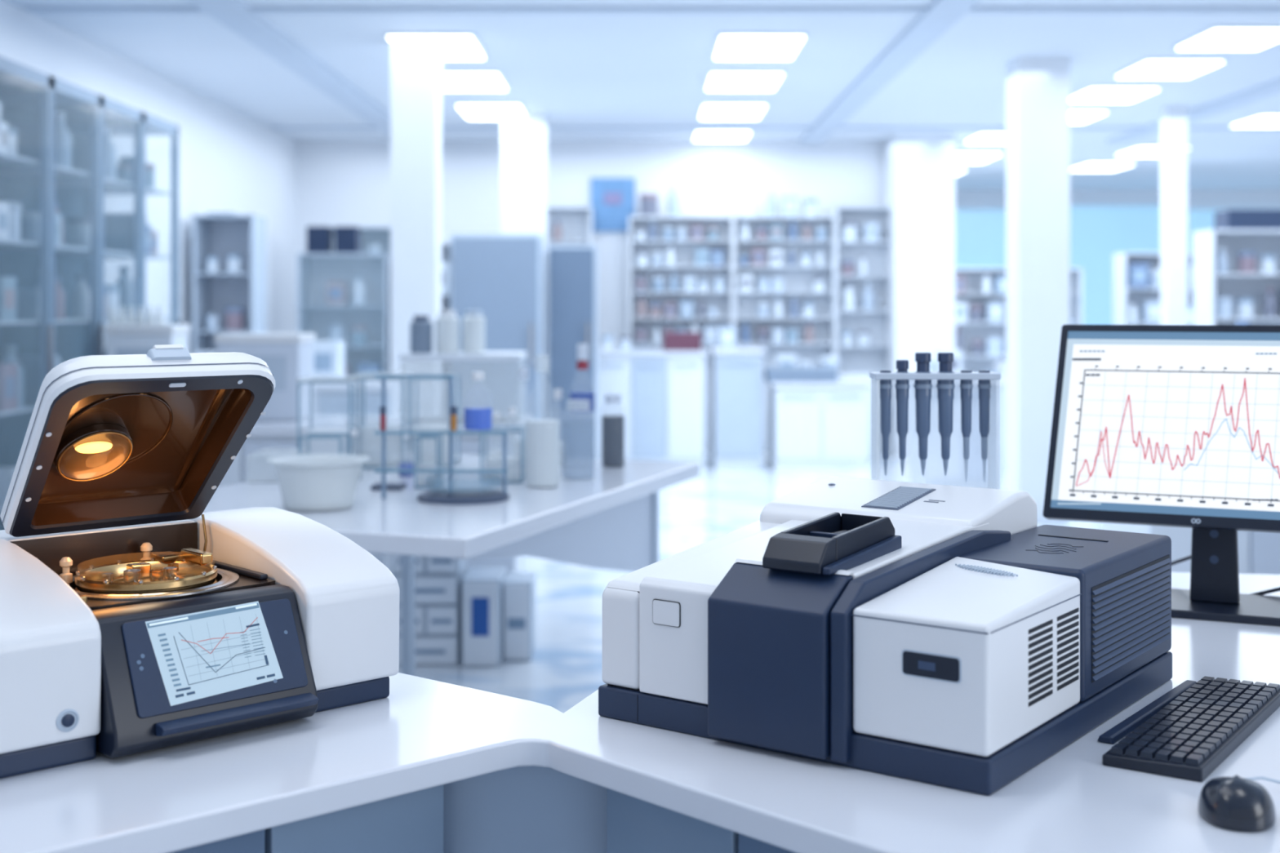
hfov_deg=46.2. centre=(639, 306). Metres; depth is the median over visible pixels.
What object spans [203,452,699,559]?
countertop
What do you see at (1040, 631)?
vent
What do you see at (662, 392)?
base cabinet
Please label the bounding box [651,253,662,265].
storage jar
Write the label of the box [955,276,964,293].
carton
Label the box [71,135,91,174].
carton
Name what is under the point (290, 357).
instrument box
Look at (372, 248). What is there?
storage jar
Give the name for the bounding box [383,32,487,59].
recessed light
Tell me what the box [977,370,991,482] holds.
pipette
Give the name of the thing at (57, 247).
shelf
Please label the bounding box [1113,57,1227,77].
recessed light
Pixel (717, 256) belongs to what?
carton
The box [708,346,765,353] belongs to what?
countertop
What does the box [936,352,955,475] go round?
pipette
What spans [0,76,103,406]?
tall cabinet
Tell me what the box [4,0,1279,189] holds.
ceiling
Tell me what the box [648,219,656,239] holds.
bottle
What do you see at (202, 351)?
carton
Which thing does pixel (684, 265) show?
shelving unit
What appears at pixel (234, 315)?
storage jar
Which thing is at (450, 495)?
stand
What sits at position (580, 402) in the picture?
bottle
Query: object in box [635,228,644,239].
storage jar
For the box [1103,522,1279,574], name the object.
countertop
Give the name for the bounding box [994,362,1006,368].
countertop
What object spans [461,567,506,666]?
drawer box
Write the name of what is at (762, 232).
storage jar
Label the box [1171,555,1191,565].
cable
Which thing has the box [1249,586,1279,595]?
power cable
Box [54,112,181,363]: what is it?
tall cabinet
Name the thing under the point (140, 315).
vial
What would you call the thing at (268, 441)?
countertop
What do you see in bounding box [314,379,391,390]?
countertop
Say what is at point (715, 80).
recessed light
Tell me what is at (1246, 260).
storage jar
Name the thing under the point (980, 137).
recessed light
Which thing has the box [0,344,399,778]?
thermal analyzer
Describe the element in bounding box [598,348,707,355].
countertop
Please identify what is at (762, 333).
storage jar
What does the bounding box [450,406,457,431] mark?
test tube
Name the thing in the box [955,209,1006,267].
window
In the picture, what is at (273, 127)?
beam
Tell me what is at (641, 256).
storage jar
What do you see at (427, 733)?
countertop
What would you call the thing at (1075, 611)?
vent
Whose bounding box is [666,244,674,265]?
bottle
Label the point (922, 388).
pipette
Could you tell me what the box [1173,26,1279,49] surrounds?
recessed light
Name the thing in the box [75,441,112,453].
lamp
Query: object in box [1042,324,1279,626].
monitor
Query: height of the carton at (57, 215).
0.166 m
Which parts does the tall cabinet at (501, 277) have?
handle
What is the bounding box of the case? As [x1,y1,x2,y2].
[1213,209,1279,229]
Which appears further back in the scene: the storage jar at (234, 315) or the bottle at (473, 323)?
the storage jar at (234, 315)
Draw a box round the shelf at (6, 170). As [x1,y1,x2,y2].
[0,162,89,176]
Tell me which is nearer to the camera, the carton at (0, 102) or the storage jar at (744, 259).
the carton at (0, 102)
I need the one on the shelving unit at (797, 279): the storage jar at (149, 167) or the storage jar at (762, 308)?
the storage jar at (762, 308)
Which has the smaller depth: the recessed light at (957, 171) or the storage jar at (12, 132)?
the storage jar at (12, 132)
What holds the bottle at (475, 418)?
on the stand
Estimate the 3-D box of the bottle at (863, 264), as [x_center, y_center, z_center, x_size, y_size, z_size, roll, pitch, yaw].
[2.259,-0.412,15.190,0.084,0.205,0.084,0,0,0]
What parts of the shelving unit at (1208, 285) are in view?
panel, panel, shelf, shelf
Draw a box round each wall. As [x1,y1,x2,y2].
[0,0,296,353]
[296,140,884,348]
[955,189,1279,252]
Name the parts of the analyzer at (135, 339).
panel, lid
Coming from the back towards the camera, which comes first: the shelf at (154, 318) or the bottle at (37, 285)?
the shelf at (154, 318)
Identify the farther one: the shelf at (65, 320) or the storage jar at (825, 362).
the storage jar at (825, 362)
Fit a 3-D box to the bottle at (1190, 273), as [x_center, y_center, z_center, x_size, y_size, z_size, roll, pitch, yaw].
[6.319,-0.361,17.120,0.124,0.303,0.124,0,0,0]
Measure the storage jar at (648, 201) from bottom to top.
0.233 m
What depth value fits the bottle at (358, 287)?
13.08 m
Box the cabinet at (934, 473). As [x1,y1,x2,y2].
[909,378,1006,489]
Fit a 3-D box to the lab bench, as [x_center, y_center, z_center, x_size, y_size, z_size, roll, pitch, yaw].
[-0.696,1.033,4.949,1.250,0.914,1.970,0,0,20]
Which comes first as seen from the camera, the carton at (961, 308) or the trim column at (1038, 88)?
the trim column at (1038, 88)
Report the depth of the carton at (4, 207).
7.02 m
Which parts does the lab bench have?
pedestal panel, stand foot, leg, panel, leg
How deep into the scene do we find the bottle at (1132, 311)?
17.08 m
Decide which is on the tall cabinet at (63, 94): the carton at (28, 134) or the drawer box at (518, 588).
the carton at (28, 134)
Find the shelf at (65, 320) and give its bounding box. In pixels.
[16,319,89,323]
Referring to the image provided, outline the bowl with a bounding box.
[269,455,367,511]
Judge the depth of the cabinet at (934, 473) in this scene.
12.02 m
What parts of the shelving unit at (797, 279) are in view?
panel, shelf, shelf, shelf, shelf, panel, shelf, panel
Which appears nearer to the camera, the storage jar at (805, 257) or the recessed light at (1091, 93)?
the recessed light at (1091, 93)
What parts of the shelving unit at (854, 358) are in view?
panel, panel, shelf, shelf, shelf, shelf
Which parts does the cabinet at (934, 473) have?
door, handle, door, handle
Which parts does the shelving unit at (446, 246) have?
panel, shelf, panel, panel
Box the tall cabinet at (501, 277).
[450,234,544,419]
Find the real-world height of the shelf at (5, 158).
0.015 m
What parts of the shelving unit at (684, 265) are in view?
panel, shelf, panel, shelf, shelf, shelf, shelf, panel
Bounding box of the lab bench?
[203,452,699,675]
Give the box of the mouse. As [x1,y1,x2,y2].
[1197,774,1279,832]
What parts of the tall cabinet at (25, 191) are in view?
panel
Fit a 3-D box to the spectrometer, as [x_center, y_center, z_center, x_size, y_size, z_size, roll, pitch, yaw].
[0.387,0.445,2.256,0.605,0.291,0.732,0,0,36]
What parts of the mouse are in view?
cord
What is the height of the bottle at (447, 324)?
0.207 m
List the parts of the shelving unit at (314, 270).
panel, panel, shelf, shelf, panel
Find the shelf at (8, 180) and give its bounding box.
[3,174,133,186]
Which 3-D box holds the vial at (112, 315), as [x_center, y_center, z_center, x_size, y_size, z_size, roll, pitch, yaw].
[-2.796,0.048,7.950,0.040,0.100,0.040,0,0,0]
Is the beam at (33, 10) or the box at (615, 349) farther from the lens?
the box at (615, 349)
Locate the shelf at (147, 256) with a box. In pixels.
[54,253,169,258]
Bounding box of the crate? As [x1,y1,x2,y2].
[662,332,701,351]
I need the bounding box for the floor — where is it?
[398,451,1103,712]
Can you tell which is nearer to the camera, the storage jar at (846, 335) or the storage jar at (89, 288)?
the storage jar at (89, 288)
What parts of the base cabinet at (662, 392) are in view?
handle, door, door, handle, door, handle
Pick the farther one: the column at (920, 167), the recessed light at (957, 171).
the recessed light at (957, 171)
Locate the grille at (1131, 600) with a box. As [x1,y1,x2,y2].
[1091,554,1171,683]
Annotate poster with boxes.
[591,177,635,231]
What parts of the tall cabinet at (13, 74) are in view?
frame, handle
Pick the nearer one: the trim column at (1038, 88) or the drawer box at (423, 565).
the drawer box at (423, 565)
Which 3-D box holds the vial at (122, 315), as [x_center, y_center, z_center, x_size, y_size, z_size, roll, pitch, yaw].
[-2.746,0.048,7.950,0.040,0.100,0.040,0,0,0]
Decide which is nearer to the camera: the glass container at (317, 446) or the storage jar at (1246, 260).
the glass container at (317, 446)
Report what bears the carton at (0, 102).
on the tall cabinet at (13, 74)
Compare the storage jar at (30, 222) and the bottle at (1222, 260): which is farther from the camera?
the bottle at (1222, 260)
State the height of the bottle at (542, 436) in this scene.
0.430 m
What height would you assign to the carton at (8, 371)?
0.219 m
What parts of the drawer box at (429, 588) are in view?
drawer, label plate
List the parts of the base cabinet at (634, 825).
door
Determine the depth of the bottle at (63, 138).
7.84 m
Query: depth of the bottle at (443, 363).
13.08 m
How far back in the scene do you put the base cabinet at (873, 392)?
14.60 m
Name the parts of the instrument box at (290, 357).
lid, panel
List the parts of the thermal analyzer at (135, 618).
clamp knob, lamp dish, lid, lid frame, clamp knob, clamp arm, lid handle, clamp arm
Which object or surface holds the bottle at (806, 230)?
on the shelving unit at (797, 279)
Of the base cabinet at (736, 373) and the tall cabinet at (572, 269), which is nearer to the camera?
the tall cabinet at (572, 269)
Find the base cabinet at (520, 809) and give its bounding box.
[444,766,607,852]
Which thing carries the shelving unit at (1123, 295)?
on the floor
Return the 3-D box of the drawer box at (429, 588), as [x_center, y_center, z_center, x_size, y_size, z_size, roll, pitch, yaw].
[-0.889,1.176,6.362,0.275,0.124,0.316,0,0,0]
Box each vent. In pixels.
[861,486,935,510]
[955,564,1017,576]
[1028,619,1053,706]
[1057,608,1078,690]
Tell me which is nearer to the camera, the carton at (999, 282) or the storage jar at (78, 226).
the storage jar at (78, 226)
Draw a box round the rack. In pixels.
[869,371,1000,488]
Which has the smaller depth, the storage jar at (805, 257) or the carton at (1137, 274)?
the storage jar at (805, 257)
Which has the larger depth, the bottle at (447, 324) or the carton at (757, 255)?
the carton at (757, 255)
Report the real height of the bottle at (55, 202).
0.232 m
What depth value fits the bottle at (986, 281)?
18.08 m
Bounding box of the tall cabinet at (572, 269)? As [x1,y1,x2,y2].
[547,244,598,477]
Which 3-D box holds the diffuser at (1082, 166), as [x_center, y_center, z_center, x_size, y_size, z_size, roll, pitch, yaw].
[5.600,-1.693,18.200,0.520,0.026,0.800,0,0,0]
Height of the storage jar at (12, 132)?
0.147 m
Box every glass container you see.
[297,378,361,457]
[298,432,349,456]
[353,375,412,468]
[408,374,460,466]
[413,434,443,488]
[480,426,525,483]
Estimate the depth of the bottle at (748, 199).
15.15 m
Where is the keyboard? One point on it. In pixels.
(1188, 739)
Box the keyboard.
[1102,675,1279,782]
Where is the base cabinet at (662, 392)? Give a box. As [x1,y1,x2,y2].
[598,348,707,468]
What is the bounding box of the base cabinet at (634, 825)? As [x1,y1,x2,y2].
[607,788,794,852]
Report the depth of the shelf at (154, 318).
9.26 m
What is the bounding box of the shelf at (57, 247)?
[0,243,89,251]
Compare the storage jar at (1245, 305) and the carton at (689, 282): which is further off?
the carton at (689, 282)
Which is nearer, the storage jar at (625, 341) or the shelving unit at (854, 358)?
the storage jar at (625, 341)
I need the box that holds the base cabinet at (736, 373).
[708,346,765,468]
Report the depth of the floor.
8.19 m
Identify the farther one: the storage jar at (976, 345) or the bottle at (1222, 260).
the storage jar at (976, 345)
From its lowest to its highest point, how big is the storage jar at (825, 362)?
0.213 m
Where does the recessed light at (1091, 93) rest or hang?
in the ceiling
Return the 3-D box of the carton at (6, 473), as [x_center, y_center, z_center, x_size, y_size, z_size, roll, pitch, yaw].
[-3.049,0.857,7.178,0.144,0.165,0.130,0,0,0]
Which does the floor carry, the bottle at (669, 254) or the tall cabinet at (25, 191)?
the tall cabinet at (25, 191)
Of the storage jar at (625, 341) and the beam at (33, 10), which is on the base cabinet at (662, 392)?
the storage jar at (625, 341)
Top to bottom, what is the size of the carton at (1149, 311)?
0.247 m
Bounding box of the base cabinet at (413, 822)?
[171,784,444,852]
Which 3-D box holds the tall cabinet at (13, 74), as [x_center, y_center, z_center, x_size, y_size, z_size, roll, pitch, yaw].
[-3.175,0.180,7.030,0.630,2.620,0.660,0,0,0]
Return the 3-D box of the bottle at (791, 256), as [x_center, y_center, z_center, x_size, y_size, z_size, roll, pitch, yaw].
[1.535,-0.499,15.190,0.073,0.178,0.073,0,0,0]
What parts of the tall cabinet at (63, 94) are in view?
handle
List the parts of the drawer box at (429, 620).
label plate, drawer, drawer, label plate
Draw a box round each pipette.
[879,370,892,475]
[895,360,910,475]
[913,352,932,475]
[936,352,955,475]
[960,370,973,482]
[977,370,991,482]
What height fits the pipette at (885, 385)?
0.200 m
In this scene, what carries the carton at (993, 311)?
on the shelving unit at (973, 295)
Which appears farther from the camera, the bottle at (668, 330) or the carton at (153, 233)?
the bottle at (668, 330)
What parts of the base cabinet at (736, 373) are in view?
handle, door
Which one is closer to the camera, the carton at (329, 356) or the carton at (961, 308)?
the carton at (329, 356)
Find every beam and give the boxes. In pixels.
[26,6,1279,13]
[186,0,391,137]
[271,126,1279,129]
[800,0,980,143]
[1106,77,1279,143]
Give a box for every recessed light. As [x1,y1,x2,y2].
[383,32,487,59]
[441,71,509,90]
[454,102,526,119]
[692,129,752,141]
[697,102,768,119]
[703,71,786,90]
[711,32,808,59]
[955,151,1002,162]
[955,168,968,174]
[964,132,1006,142]
[1070,85,1161,102]
[1070,109,1109,123]
[1070,161,1136,170]
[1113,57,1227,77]
[1114,145,1191,155]
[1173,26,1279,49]
[1228,113,1279,126]
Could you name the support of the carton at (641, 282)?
on the shelving unit at (684, 265)
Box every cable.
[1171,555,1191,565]
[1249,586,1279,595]
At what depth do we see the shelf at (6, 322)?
7.10 m
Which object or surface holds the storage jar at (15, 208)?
on the tall cabinet at (13, 74)
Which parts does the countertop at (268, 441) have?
door, door, handle, handle, door, handle, door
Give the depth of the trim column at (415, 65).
9.50 m
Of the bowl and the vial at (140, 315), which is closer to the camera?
the bowl
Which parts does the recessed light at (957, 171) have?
frame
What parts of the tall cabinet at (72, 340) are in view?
panel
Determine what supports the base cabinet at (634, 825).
on the floor
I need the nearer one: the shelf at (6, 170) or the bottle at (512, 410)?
the bottle at (512, 410)
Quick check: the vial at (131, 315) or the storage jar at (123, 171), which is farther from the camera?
the storage jar at (123, 171)
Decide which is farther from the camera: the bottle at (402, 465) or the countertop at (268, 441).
the countertop at (268, 441)
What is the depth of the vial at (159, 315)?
7.94 m
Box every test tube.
[379,406,386,431]
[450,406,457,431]
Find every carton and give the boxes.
[0,102,0,151]
[0,120,8,153]
[0,201,8,239]
[0,275,16,321]
[0,363,17,412]
[0,466,15,504]
[3,355,59,404]
[7,122,40,162]
[16,288,40,319]
[38,212,61,244]
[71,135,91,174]
[104,213,146,253]
[146,224,151,254]
[151,230,157,255]
[194,351,216,352]
[312,341,344,378]
[326,281,348,305]
[357,362,383,377]
[441,262,450,293]
[635,276,647,291]
[635,327,647,342]
[664,302,675,316]
[680,301,693,316]
[683,276,695,291]
[690,225,702,239]
[694,248,708,265]
[703,325,717,342]
[711,250,723,265]
[718,325,736,348]
[738,274,752,291]
[751,248,765,265]
[768,224,782,239]
[768,249,782,265]
[770,328,783,342]
[771,278,782,291]
[775,354,796,367]
[780,195,798,215]
[786,328,797,342]
[862,222,879,240]
[935,349,962,371]
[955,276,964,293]
[955,302,967,321]
[984,302,1003,321]
[984,337,1001,355]
[993,276,1006,293]
[1126,263,1148,287]
[1139,301,1160,323]
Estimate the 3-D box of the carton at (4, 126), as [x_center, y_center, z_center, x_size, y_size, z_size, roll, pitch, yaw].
[-3.049,-0.787,7.026,0.135,0.154,0.121,0,0,0]
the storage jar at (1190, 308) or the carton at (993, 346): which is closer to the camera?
the storage jar at (1190, 308)
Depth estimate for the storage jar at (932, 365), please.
12.36 m
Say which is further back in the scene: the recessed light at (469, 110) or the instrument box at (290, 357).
the recessed light at (469, 110)
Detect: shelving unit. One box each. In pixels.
[192,214,266,353]
[297,253,390,378]
[328,226,391,253]
[390,241,450,415]
[547,205,592,244]
[628,215,733,451]
[733,215,835,451]
[831,205,889,451]
[955,267,1082,372]
[1113,252,1193,324]
[1193,229,1279,325]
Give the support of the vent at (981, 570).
attached to the spectrometer
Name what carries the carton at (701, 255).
on the shelving unit at (684, 265)
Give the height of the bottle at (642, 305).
0.219 m
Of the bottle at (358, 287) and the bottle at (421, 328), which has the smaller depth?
the bottle at (421, 328)
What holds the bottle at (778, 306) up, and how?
on the shelving unit at (797, 279)
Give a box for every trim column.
[391,40,441,415]
[501,111,547,419]
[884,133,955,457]
[1006,57,1070,523]
[1160,106,1187,324]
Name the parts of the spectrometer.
compartment lid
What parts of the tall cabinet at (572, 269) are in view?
handle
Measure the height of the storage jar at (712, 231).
0.133 m
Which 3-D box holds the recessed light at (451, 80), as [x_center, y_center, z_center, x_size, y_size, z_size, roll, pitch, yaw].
[-1.300,-1.695,11.300,0.560,0.030,0.820,0,0,0]
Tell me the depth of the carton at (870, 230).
15.11 m
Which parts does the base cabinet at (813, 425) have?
door, handle, door, handle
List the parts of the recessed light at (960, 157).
frame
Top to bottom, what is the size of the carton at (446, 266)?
0.271 m
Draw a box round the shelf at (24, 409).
[0,406,34,416]
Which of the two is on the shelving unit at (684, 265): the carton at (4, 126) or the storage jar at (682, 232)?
the storage jar at (682, 232)
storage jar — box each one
[0,201,21,240]
[8,126,17,155]
[20,212,40,243]
[66,214,91,248]
[87,287,106,319]
[89,284,119,318]
[116,164,131,183]
[119,155,146,184]
[145,162,155,189]
[205,256,219,272]
[205,314,219,330]
[225,306,244,330]
[226,254,241,272]
[328,324,344,341]
[351,326,367,345]
[368,244,383,253]
[601,335,613,350]
[619,336,631,349]
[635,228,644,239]
[635,251,648,265]
[640,192,658,215]
[649,302,661,316]
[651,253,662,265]
[652,276,663,291]
[662,226,673,239]
[675,328,686,332]
[676,226,687,239]
[697,279,707,291]
[706,226,717,239]
[708,306,717,316]
[713,276,724,291]
[739,254,748,265]
[756,226,767,239]
[757,302,768,316]
[757,328,768,342]
[758,276,769,291]
[798,361,812,367]
[800,253,811,265]
[802,302,813,316]
[803,198,817,215]
[813,277,824,291]
[815,226,826,239]
[820,356,838,379]
[841,221,857,240]
[841,259,853,275]
[841,330,852,344]
[857,330,869,344]
[929,361,935,371]
[968,305,982,321]
[971,340,983,355]
[1148,269,1160,287]
[1187,306,1193,323]
[1214,296,1232,317]
[1236,297,1253,317]
[1237,251,1257,273]
[1259,254,1275,273]
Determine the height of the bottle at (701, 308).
0.170 m
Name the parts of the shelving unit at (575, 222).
panel, shelf, panel, panel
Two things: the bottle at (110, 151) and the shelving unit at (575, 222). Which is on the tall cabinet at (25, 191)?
the bottle at (110, 151)
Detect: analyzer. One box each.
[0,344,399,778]
[105,324,190,355]
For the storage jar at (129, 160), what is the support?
on the tall cabinet at (72, 340)
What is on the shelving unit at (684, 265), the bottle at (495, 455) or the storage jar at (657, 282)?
the storage jar at (657, 282)
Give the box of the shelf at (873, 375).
[869,371,1000,379]
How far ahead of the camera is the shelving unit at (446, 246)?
13.39 m
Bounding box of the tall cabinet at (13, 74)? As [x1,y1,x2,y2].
[0,56,53,514]
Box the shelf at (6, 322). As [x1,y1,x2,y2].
[0,320,39,324]
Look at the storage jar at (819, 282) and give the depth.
15.14 m
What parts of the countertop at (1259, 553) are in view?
door, door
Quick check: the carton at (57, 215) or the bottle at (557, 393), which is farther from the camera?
the carton at (57, 215)
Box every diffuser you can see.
[955,169,965,174]
[1071,164,1133,170]
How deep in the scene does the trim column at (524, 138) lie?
13.20 m
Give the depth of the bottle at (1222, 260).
11.99 m
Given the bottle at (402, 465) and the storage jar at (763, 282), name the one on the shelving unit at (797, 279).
the storage jar at (763, 282)
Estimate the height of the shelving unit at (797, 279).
2.400 m
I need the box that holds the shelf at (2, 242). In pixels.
[0,239,39,245]
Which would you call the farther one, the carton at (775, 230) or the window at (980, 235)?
the window at (980, 235)
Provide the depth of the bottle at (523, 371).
5.58 m
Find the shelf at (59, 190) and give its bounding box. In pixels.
[54,184,169,195]
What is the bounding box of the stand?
[374,374,509,504]
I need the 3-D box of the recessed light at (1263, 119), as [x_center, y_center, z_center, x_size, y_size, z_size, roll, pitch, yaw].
[5.800,-1.695,13.700,0.560,0.030,0.740,0,0,0]
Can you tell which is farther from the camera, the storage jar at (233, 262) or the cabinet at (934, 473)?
the cabinet at (934, 473)
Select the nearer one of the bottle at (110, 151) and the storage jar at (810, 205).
the bottle at (110, 151)
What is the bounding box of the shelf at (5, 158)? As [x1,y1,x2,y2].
[0,151,39,164]
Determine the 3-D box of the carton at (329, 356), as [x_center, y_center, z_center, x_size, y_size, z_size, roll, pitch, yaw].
[-2.255,0.396,10.748,0.226,0.288,0.251,0,0,0]
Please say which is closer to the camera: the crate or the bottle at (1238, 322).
the bottle at (1238, 322)
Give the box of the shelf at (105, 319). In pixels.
[64,318,127,321]
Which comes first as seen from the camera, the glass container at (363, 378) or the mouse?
the mouse
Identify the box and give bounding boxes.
[206,212,238,214]
[214,333,315,421]
[306,226,333,253]
[334,226,360,253]
[392,554,466,573]
[393,562,466,604]
[399,600,461,635]
[399,631,461,665]
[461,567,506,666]
[502,572,535,660]
[615,349,653,351]
[764,367,837,382]
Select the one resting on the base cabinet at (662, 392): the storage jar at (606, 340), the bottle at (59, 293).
the storage jar at (606, 340)
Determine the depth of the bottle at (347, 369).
13.08 m
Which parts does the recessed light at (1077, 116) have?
frame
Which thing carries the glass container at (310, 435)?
on the lab bench
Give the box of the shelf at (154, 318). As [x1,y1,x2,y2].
[64,317,169,320]
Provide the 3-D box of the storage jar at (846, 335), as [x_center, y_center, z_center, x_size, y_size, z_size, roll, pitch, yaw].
[2.096,0.321,15.190,0.113,0.138,0.113,0,0,0]
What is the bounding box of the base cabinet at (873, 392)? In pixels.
[838,373,878,459]
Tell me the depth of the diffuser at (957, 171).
18.70 m
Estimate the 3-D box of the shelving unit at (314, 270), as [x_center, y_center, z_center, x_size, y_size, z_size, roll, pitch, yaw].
[-2.580,0.515,13.196,0.784,1.950,0.408,0,0,0]
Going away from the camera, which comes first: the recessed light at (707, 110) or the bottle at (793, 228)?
the recessed light at (707, 110)
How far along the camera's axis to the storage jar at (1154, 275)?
17.05 m
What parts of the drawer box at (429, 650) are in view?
label plate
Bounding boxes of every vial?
[108,306,116,324]
[117,306,125,324]
[127,306,135,324]
[136,306,144,324]
[146,306,153,324]
[155,306,163,324]
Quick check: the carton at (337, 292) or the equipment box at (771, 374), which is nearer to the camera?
the carton at (337, 292)
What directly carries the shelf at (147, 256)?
attached to the tall cabinet at (72, 340)
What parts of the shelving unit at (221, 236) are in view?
panel, panel, shelf, shelf, panel, panel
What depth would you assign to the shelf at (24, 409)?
7.10 m
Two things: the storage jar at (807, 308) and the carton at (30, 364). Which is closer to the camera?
the carton at (30, 364)
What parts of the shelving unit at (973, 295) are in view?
shelf, shelf, shelf, panel, panel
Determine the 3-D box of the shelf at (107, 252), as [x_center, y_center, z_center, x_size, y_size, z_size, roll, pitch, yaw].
[-3.200,-0.302,8.390,0.520,0.015,0.620,0,0,0]
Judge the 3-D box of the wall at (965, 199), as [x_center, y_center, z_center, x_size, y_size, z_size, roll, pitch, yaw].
[7.550,-0.110,22.075,8.900,3.200,0.150,0,0,0]
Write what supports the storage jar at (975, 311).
on the shelving unit at (973, 295)
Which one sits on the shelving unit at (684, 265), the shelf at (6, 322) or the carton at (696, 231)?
the carton at (696, 231)
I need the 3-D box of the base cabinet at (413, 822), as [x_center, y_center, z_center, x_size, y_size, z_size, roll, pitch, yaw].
[-0.886,1.059,1.744,1.310,0.862,0.440,0,0,-41]
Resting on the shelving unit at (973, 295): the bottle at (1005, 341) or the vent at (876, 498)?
the bottle at (1005, 341)
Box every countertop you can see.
[0,572,1279,852]
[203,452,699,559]
[217,415,533,574]
[249,415,533,435]
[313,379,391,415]
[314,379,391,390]
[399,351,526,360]
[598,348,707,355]
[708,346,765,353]
[765,378,871,386]
[909,378,1006,385]
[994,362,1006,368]
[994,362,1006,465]
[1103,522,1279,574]
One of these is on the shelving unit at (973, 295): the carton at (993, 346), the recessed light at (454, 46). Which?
the carton at (993, 346)
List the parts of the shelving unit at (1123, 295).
panel, panel, shelf, shelf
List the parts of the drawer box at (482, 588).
drawer, label plate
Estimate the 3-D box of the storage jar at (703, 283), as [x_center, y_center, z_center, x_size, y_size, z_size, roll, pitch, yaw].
[0.638,-0.210,15.190,0.098,0.120,0.098,0,0,0]
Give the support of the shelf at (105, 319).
attached to the tall cabinet at (25, 191)
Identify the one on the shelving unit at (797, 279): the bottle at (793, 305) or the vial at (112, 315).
the bottle at (793, 305)
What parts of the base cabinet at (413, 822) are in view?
door, door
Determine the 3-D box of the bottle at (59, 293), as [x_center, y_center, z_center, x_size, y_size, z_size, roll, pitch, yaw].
[-3.050,-0.043,7.826,0.093,0.226,0.093,0,0,0]
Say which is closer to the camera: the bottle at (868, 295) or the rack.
the rack
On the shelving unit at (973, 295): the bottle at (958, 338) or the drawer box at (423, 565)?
the bottle at (958, 338)
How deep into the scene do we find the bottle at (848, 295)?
15.15 m
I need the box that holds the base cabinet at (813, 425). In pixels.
[765,378,871,470]
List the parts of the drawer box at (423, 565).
label plate, drawer, drawer, label plate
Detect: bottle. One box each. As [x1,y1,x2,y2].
[0,345,23,408]
[32,268,40,288]
[54,111,71,168]
[54,201,62,245]
[54,275,64,319]
[71,274,89,319]
[104,126,116,179]
[115,266,133,318]
[333,231,334,253]
[344,352,350,378]
[351,429,356,436]
[352,274,364,305]
[399,434,413,476]
[409,315,432,353]
[435,310,459,353]
[441,360,445,385]
[462,310,484,353]
[464,372,492,430]
[488,412,502,467]
[509,407,515,416]
[513,367,528,464]
[525,419,559,486]
[553,220,561,240]
[554,389,567,464]
[569,343,595,413]
[601,393,624,466]
[637,295,646,316]
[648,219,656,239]
[653,326,660,342]
[663,324,671,332]
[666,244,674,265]
[667,182,681,215]
[670,271,678,291]
[689,320,698,332]
[698,300,705,316]
[741,219,749,239]
[741,320,750,342]
[742,185,755,215]
[764,187,776,215]
[773,296,782,316]
[787,248,795,265]
[788,219,796,239]
[789,294,798,316]
[804,222,810,239]
[804,320,813,342]
[816,248,823,265]
[843,282,854,310]
[858,255,866,275]
[862,281,874,310]
[955,328,963,355]
[982,271,991,293]
[1004,337,1006,355]
[1128,301,1137,323]
[1187,261,1193,287]
[1216,246,1228,273]
[1236,320,1248,325]
[1263,287,1276,317]
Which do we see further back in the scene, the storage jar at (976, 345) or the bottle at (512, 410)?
the storage jar at (976, 345)
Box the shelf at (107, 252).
[4,248,133,255]
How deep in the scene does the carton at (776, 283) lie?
15.13 m
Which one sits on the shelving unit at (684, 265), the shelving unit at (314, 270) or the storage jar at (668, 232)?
the storage jar at (668, 232)
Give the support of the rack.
on the countertop at (427, 733)
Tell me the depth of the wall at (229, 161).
11.66 m
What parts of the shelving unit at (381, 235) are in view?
panel, panel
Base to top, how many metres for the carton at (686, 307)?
0.164 m
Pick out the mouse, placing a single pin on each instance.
(1236, 803)
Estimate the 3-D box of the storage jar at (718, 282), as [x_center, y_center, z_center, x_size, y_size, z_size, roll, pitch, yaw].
[0.802,-0.223,15.190,0.119,0.145,0.119,0,0,0]
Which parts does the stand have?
post, post, post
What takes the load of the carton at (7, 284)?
on the tall cabinet at (13, 74)
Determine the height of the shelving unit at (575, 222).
2.500 m
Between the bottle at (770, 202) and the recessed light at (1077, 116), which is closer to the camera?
the recessed light at (1077, 116)
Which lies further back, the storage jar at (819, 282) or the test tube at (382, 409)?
the storage jar at (819, 282)
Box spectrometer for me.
[598,476,1172,795]
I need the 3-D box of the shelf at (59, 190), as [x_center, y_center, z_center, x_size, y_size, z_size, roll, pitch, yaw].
[-3.200,-0.703,9.070,0.520,0.015,0.620,0,0,0]
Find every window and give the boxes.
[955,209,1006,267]
[1070,206,1160,324]
[1188,209,1224,252]
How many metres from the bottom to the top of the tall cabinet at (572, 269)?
2.013 m
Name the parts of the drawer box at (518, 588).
label plate, drawer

